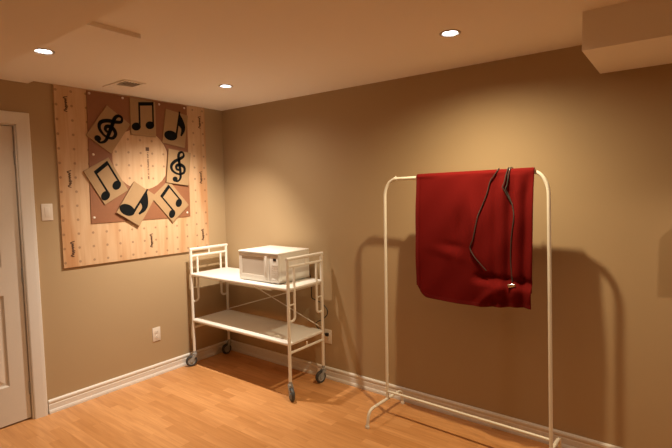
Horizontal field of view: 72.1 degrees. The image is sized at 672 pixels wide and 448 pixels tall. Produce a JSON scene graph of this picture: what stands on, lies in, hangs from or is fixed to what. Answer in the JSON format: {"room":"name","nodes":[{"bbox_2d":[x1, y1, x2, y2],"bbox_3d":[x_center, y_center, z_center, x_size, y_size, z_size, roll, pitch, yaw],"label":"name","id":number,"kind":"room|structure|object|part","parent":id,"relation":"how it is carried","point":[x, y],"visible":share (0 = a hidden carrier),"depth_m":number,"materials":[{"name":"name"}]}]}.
{"room":"basement room","nodes":[
{"label":"basement room","id":0,"kind":"room"},
{"bbox_2d":[0,79,227,413],"bbox_3d":[-2.623,0.245,2.500,0.120,2.300,5.000,2,5,37],"label":"wall","id":1,"kind":"structure","parent":0,"point":[98,320],"depth_m":3.56,"materials":[{"name":"beige paint"}]},
{"bbox_2d":[0,125,30,427],"bbox_3d":[-2.337,0.370,2.790,0.098,1.975,0.792,2,5,37],"label":"door","id":2,"kind":"structure","parent":1,"relation":"in","point":[15,388],"depth_m":3.06,"materials":[{"name":"white paint"}]},
{"bbox_3d":[-2.255,0.783,2.965,0.029,0.612,0.230,2,5,37],"label":"panel","id":3,"kind":"part","parent":2,"relation":"part of","materials":[{"name":"white paint"}]},
{"bbox_2d":[0,110,47,418],"bbox_3d":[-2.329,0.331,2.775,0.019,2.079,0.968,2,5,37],"label":"trim","id":4,"kind":"structure","parent":1,"relation":"attached to","point":[21,120],"depth_m":3.11,"materials":[{"name":"white paint"}]},
{"bbox_2d":[41,204,52,220],"bbox_3d":[-1.999,-0.082,3.196,0.008,0.116,0.072,2,5,37],"label":"light switch","id":5,"kind":"object","parent":1,"relation":"attached to","point":[46,209],"visible":1,"depth_m":3.19,"materials":[{"name":"white plastic"}]},
{"bbox_2d":[0,21,140,82],"bbox_3d":[-1.678,-0.908,2.427,1.400,0.021,0.585,2,5,37],"label":"ceiling soffit","id":6,"kind":"object","parent":1,"relation":"attached to","point":[93,39],"depth_m":2.42,"materials":[{"name":"white paint"}]},
{"bbox_2d":[52,84,208,267],"bbox_3d":[-1.568,-0.369,3.740,0.017,1.289,1.258,2,5,37],"label":"plywood sheet","id":7,"kind":"object","parent":1,"relation":"attached to","point":[142,160],"visible":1,"depth_m":3.61,"materials":[{"name":"brown wood"}]},
{"bbox_2d":[86,90,189,223],"bbox_3d":[-1.559,-0.517,3.728,0.010,0.974,0.863,2,5,37],"label":"panel","id":8,"kind":"object","parent":7,"relation":"attached to","point":[96,102],"visible":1,"depth_m":3.56,"materials":[{"name":"brown wood"}]},
{"bbox_2d":[83,157,127,204],"bbox_3d":[-1.737,-0.325,3.495,0.008,0.357,0.332,2,5,37],"label":"tile","id":9,"kind":"structure","parent":8,"relation":"attached to","point":[103,176],"depth_m":3.49,"materials":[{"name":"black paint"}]},
{"bbox_2d":[86,105,129,152],"bbox_3d":[-1.720,-0.715,3.497,0.008,0.360,0.342,2,5,37],"label":"tile","id":10,"kind":"structure","parent":8,"relation":"attached to","point":[109,127],"depth_m":3.49,"materials":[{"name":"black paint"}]},
{"bbox_2d":[116,181,155,225],"bbox_3d":[-1.589,-0.161,3.684,0.008,0.359,0.338,2,5,37],"label":"tile","id":11,"kind":"structure","parent":8,"relation":"attached to","point":[138,200],"depth_m":3.68,"materials":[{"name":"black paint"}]},
{"bbox_2d":[129,97,155,136],"bbox_3d":[-1.551,-0.854,3.713,0.008,0.292,0.223,2,5,37],"label":"tile","id":12,"kind":"structure","parent":8,"relation":"attached to","point":[142,112],"depth_m":3.71,"materials":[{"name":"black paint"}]},
{"bbox_2d":[154,183,187,221],"bbox_3d":[-1.408,-0.192,3.934,0.008,0.359,0.352,2,5,37],"label":"tile","id":13,"kind":"structure","parent":8,"relation":"attached to","point":[167,198],"depth_m":3.93,"materials":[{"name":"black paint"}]},
{"bbox_2d":[162,109,187,147],"bbox_3d":[-1.374,-0.814,3.947,0.008,0.318,0.260,2,5,37],"label":"tile","id":14,"kind":"structure","parent":8,"relation":"attached to","point":[175,123],"depth_m":3.94,"materials":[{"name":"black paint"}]},
{"bbox_2d":[166,149,190,185],"bbox_3d":[-1.354,-0.487,3.976,0.008,0.312,0.251,2,5,37],"label":"tile","id":15,"kind":"structure","parent":8,"relation":"attached to","point":[178,163],"depth_m":3.97,"materials":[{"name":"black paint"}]},
{"bbox_2d":[48,340,227,413],"bbox_3d":[-1.524,1.231,3.878,0.019,0.097,1.617,2,5,37],"label":"baseboard","id":16,"kind":"structure","parent":1,"relation":"attached to","point":[71,399],"depth_m":3.67,"materials":[{"name":"white paint"}]},
{"bbox_2d":[152,326,160,341],"bbox_3d":[-1.510,0.928,3.888,0.009,0.116,0.072,2,5,37],"label":"wall outlet","id":17,"kind":"object","parent":1,"relation":"attached to","point":[155,331],"visible":1,"depth_m":3.88,"materials":[{"name":"white plastic"}]},
{"bbox_2d":[0,350,557,447],"bbox_3d":[-0.399,1.525,0.910,6.020,0.100,5.240,2,5,37],"label":"floor","id":18,"kind":"structure","parent":0,"point":[233,399],"depth_m":3.12,"materials":[{"name":"laminate"}]},
{"bbox_2d":[186,243,325,401],"bbox_3d":[-0.689,0.741,3.841,1.267,1.052,0.482,2,5,37],"label":"utility cart","id":19,"kind":"object","parent":18,"relation":"on","point":[288,333],"visible":1,"depth_m":3.73,"materials":[{"name":"white metal"}]},
{"bbox_3d":[-1.146,0.663,4.218,0.025,0.936,0.412,2,5,37],"label":"frame","id":20,"kind":"part","parent":19,"relation":"part of","materials":[{"name":"white metal"}]},
{"bbox_3d":[-1.149,0.444,4.202,0.020,0.470,0.387,2,5,37],"label":"handrail","id":21,"kind":"part","parent":19,"relation":"part of","materials":[{"name":"white metal"}]},
{"bbox_2d":[191,267,320,290],"bbox_3d":[-0.690,0.448,3.852,1.168,0.026,0.407,2,5,37],"label":"shelf","id":22,"kind":"object","parent":19,"relation":"attached to","point":[227,274],"depth_m":3.67,"materials":[{"name":"white plastic"}]},
{"bbox_2d":[193,310,321,345],"bbox_3d":[-0.683,0.853,3.881,1.168,0.026,0.407,2,5,37],"label":"shelf","id":23,"kind":"object","parent":19,"relation":"attached to","point":[268,329],"depth_m":3.79,"materials":[{"name":"white plastic"}]},
{"bbox_2d":[238,245,308,283],"bbox_3d":[-0.501,0.321,3.732,0.444,0.238,0.362,2,5,37],"label":"microwave","id":24,"kind":"object","parent":19,"relation":"on","point":[264,263],"visible":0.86,"depth_m":3.60,"materials":[{"name":"white plastic"}]},
{"bbox_3d":[-0.636,0.335,3.634,0.342,0.211,0.030,2,5,37],"label":"door","id":25,"kind":"part","parent":24,"relation":"part of","materials":[{"name":"white plastic"}]},
{"bbox_3d":[-0.536,0.332,3.537,0.022,0.171,0.006,2,5,37],"label":"handle","id":26,"kind":"part","parent":24,"relation":"part of","materials":[{"name":"white plastic"}]},
{"bbox_3d":[-0.460,0.342,3.501,0.092,0.211,0.030,2,5,37],"label":"control panel","id":27,"kind":"part","parent":24,"relation":"part of","materials":[{"name":"white plastic"}]},
{"bbox_2d":[309,272,328,335],"bbox_3d":[-0.163,0.633,3.758,0.240,0.547,0.039,1,5,30],"label":"power cord","id":28,"kind":"object","parent":24,"relation":"attached to","point":[326,334],"visible":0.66,"depth_m":3.74,"materials":[{"name":"black plastic"}]},
{"bbox_3d":[-0.226,0.698,3.518,0.025,0.936,0.412,2,5,37],"label":"frame","id":29,"kind":"part","parent":19,"relation":"part of","materials":[{"name":"white metal"}]},
{"bbox_3d":[-0.230,0.479,3.503,0.020,0.470,0.387,2,5,37],"label":"handrail","id":30,"kind":"part","parent":19,"relation":"part of","materials":[{"name":"white metal"}]},
{"bbox_3d":[-0.222,0.921,3.535,0.020,0.050,0.387,2,5,37],"label":"rail","id":31,"kind":"part","parent":19,"relation":"part of","materials":[{"name":"white metal"}]},
{"bbox_2d":[365,169,561,447],"bbox_3d":[0.731,0.504,2.755,1.085,1.632,0.491,2,5,37],"label":"clothes rack","id":32,"kind":"object","parent":18,"relation":"on","point":[557,441],"visible":0.99,"depth_m":2.62,"materials":[{"name":"white metal"}]},
{"bbox_3d":[0.717,-0.284,2.714,0.866,0.034,0.021,2,5,39],"label":"hanging rail","id":33,"kind":"part","parent":32,"relation":"part of","materials":[{"name":"white metal"}]},
{"bbox_3d":[0.753,1.149,2.809,1.042,0.024,0.017,2,5,39],"label":"rail","id":34,"kind":"part","parent":32,"relation":"part of","materials":[{"name":"white metal"}]},
{"bbox_2d":[415,167,534,309],"bbox_3d":[0.786,0.082,2.681,0.702,0.788,0.097,3,5,41],"label":"blanket","id":35,"kind":"object","parent":32,"relation":"on","point":[448,204],"visible":0.99,"depth_m":2.63,"materials":[{"name":"fabric"}]},
{"bbox_2d":[469,168,499,270],"bbox_3d":[0.838,-0.024,2.599,0.158,0.577,0.063,0,4,7],"label":"cord","id":36,"kind":"object","parent":35,"relation":"hanging from","point":[498,168],"visible":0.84,"depth_m":2.60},
{"bbox_2d":[502,167,515,287],"bbox_3d":[0.959,0.018,2.530,0.081,0.658,0.092,2,5,37],"label":"cord","id":37,"kind":"object","parent":35,"relation":"hanging from","point":[512,285],"visible":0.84,"depth_m":2.51,"materials":[{"name":"plastic"}]},
{"bbox_2d":[35,0,632,110],"bbox_3d":[-0.368,-0.875,0.681,5.840,0.120,5.240,2,5,37],"label":"ceiling","id":38,"kind":"structure","parent":0,"point":[267,50],"depth_m":2.41,"materials":[{"name":"white paint"}]},
{"bbox_2d":[33,48,54,54],"bbox_3d":[-1.519,-0.904,2.397,0.104,0.021,0.104,2,5,37],"label":"recessed light","id":39,"kind":"object","parent":38,"relation":"in","point":[38,50],"visible":0.72,"depth_m":2.40,"materials":[{"name":"white"}]},
{"bbox_2d":[0,0,133,66],"bbox_3d":[-0.997,-0.655,-0.134,5.600,0.180,2.915,2,5,37],"label":"ceiling soffit","id":40,"kind":"object","parent":38,"relation":"attached to","point":[26,26],"depth_m":1.55,"materials":[{"name":"white paint"}]},
{"bbox_2d":[102,79,145,90],"bbox_3d":[-1.493,-0.974,3.254,0.300,0.015,0.160,2,5,37],"label":"ceiling vent","id":41,"kind":"object","parent":38,"relation":"in","point":[124,84],"visible":1,"depth_m":3.24,"materials":[{"name":"white metal"}]},
{"bbox_2d":[219,84,232,87],"bbox_3d":[-0.798,-1.006,3.345,0.104,0.021,0.104,2,5,37],"label":"recessed light","id":42,"kind":"object","parent":38,"relation":"in","point":[222,85],"visible":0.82,"depth_m":3.35,"materials":[{"name":"white"}]},
{"bbox_2d":[439,29,460,36],"bbox_3d":[0.566,-0.953,2.289,0.104,0.021,0.104,2,5,37],"label":"recessed light","id":43,"kind":"object","parent":38,"relation":"in","point":[447,33],"visible":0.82,"depth_m":2.29,"materials":[{"name":"white"}]},
{"bbox_2d":[222,45,671,447],"bbox_3d":[1.203,0.158,2.798,5.840,2.300,0.120,2,5,37],"label":"wall","id":44,"kind":"structure","parent":0,"point":[313,172],"depth_m":2.89,"materials":[{"name":"beige paint"}]},
{"bbox_2d":[325,329,331,343],"bbox_3d":[-0.065,0.913,3.750,0.072,0.116,0.009,2,5,37],"label":"wall outlet","id":45,"kind":"object","parent":44,"relation":"attached to","point":[328,339],"visible":0.99,"depth_m":3.74,"materials":[{"name":"white plastic"}]},
{"bbox_2d":[230,339,621,447],"bbox_3d":[1.180,1.261,2.822,5.600,0.097,0.019,2,5,37],"label":"baseboard","id":46,"kind":"structure","parent":44,"relation":"attached to","point":[568,440],"depth_m":3.22,"materials":[{"name":"white paint"}]},
{"bbox_2d":[582,0,671,73],"bbox_3d":[2.234,-0.835,1.512,2.465,0.169,0.535,2,5,37],"label":"ceiling soffit","id":47,"kind":"object","parent":44,"relation":"attached to","point":[634,34],"depth_m":1.99,"materials":[{"name":"white paint"}]}
]}

